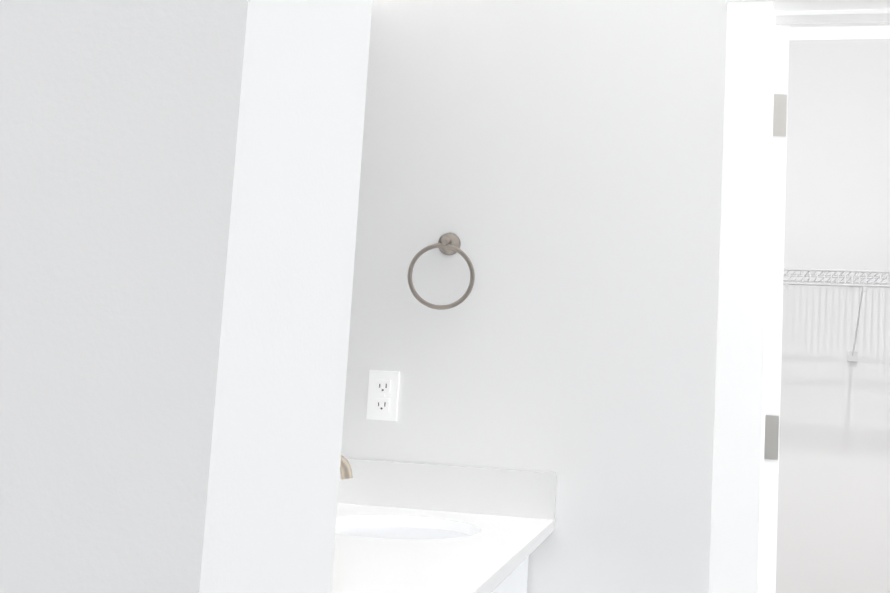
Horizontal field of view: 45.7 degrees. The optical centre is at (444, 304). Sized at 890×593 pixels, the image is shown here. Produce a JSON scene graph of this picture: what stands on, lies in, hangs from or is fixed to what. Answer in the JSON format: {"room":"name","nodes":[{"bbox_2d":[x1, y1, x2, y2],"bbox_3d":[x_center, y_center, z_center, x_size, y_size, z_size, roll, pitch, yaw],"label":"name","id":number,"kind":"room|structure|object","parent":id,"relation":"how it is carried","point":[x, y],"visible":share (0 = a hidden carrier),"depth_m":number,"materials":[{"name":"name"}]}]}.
{"room":"bathroom","nodes":[
{"label":"bathroom","id":0,"kind":"room"},
{"bbox_2d":[0,0,372,592],"bbox_3d":[-0.382,-0.282,0.580,0.679,2.750,0.160,2,-6,12],"label":"wall","id":1,"kind":"structure","parent":0,"point":[179,188],"depth_m":0.42,"materials":[{"name":"white paint"}]},
{"bbox_2d":[341,0,726,592],"bbox_3d":[1.316,0.002,2.248,3.300,2.750,0.120,2,-6,12],"label":"wall","id":2,"kind":"structure","parent":0,"point":[555,166],"depth_m":2.43,"materials":[{"name":"white paint"}]},
{"bbox_2d":[366,370,399,420],"bbox_3d":[-0.145,0.212,2.470,0.072,0.115,0.009,2,-6,12],"label":"electrical outlet plate","id":3,"kind":"object","parent":2,"relation":"attached to","point":[383,389],"visible":1,"depth_m":2.47,"materials":[{"name":"white plastic"}]},
{"bbox_2d":[408,233,474,309],"bbox_3d":[-0.005,-0.080,2.442,0.151,0.188,0.071,2,-6,12],"label":"towel ring","id":4,"kind":"object","parent":2,"relation":"attached to","point":[448,244],"visible":0.98,"depth_m":2.43,"materials":[{"name":"silver metal"}]},
{"bbox_2d":[338,459,556,518],"bbox_3d":[-0.034,0.417,2.414,0.576,0.103,0.020,2,-6,12],"label":"backsplash","id":5,"kind":"structure","parent":2,"relation":"attached to","point":[492,491],"depth_m":2.39,"materials":[{"name":"white stone"}]},
{"bbox_2d":[761,26,789,592],"bbox_3d":[0.758,0.382,2.785,0.050,2.030,0.762,3,-6,4],"label":"closet door","id":6,"kind":"structure","parent":2,"relation":"in","point":[773,389],"depth_m":2.44,"materials":[{"name":"white paint"}]},
{"bbox_2d":[709,0,889,592],"bbox_3d":[1.071,0.293,2.265,0.989,2.145,0.188,2,-6,12],"label":"door frame","id":7,"kind":"structure","parent":2,"relation":"attached to","point":[735,505],"depth_m":2.31,"materials":[{"name":"white paint"}]},
{"bbox_2d":[776,38,889,592],"bbox_3d":[1.765,0.256,4.335,3.300,2.750,0.120,2,-6,12],"label":"wall","id":8,"kind":"structure","parent":0,"point":[833,524],"depth_m":4.33,"materials":[{"name":"white paint"}]},
{"bbox_2d":[783,268,889,361],"bbox_3d":[1.739,0.048,4.138,3.280,0.337,0.321,2,-6,12],"label":"wire closet shelf","id":9,"kind":"object","parent":8,"relation":"attached to","point":[853,356],"visible":0.27,"depth_m":4.03,"materials":[{"name":"grey metal"}]},
{"bbox_2d":[789,26,889,39],"bbox_3d":[1.211,-1.469,1.806,3.420,0.060,5.670,2,-6,12],"label":"ceiling","id":10,"kind":"structure","parent":0,"point":[849,32],"depth_m":4.39,"materials":[{"name":"white paint"}]},
{"bbox_3d":[0.818,1.192,0.451,3.420,0.060,3.505,2,-6,12],"label":"floor","id":11,"kind":"structure","parent":0,"visible":0},
{"bbox_2d":[507,571,527,592],"bbox_3d":[-0.273,0.811,1.467,0.584,0.785,1.864,2,-6,12],"label":"bathroom vanity","id":12,"kind":"object","parent":11,"relation":"on","point":[521,587],"depth_m":2.25,"materials":[{"name":"white paint"}]},
{"bbox_2d":[331,503,554,592],"bbox_3d":[-0.230,0.375,1.511,0.618,0.035,1.864,2,-6,12],"label":"countertop","id":13,"kind":"structure","parent":12,"relation":"on","point":[492,556],"depth_m":1.71,"materials":[{"name":"white stone"}]},
{"bbox_2d":[339,455,358,482],"bbox_3d":[-0.266,0.313,2.081,0.178,0.213,0.051,2,-6,12],"label":"faucet","id":14,"kind":"object","parent":13,"relation":"on","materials":[{"name":"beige metal"}]},
{"bbox_2d":[336,519,466,538],"bbox_3d":[-0.094,0.529,2.018,0.329,0.169,0.449,2,-6,12],"label":"sink","id":15,"kind":"object","parent":13,"relation":"in","point":[360,524],"depth_m":2.18,"materials":[{"name":"white ceramic"}]}
]}

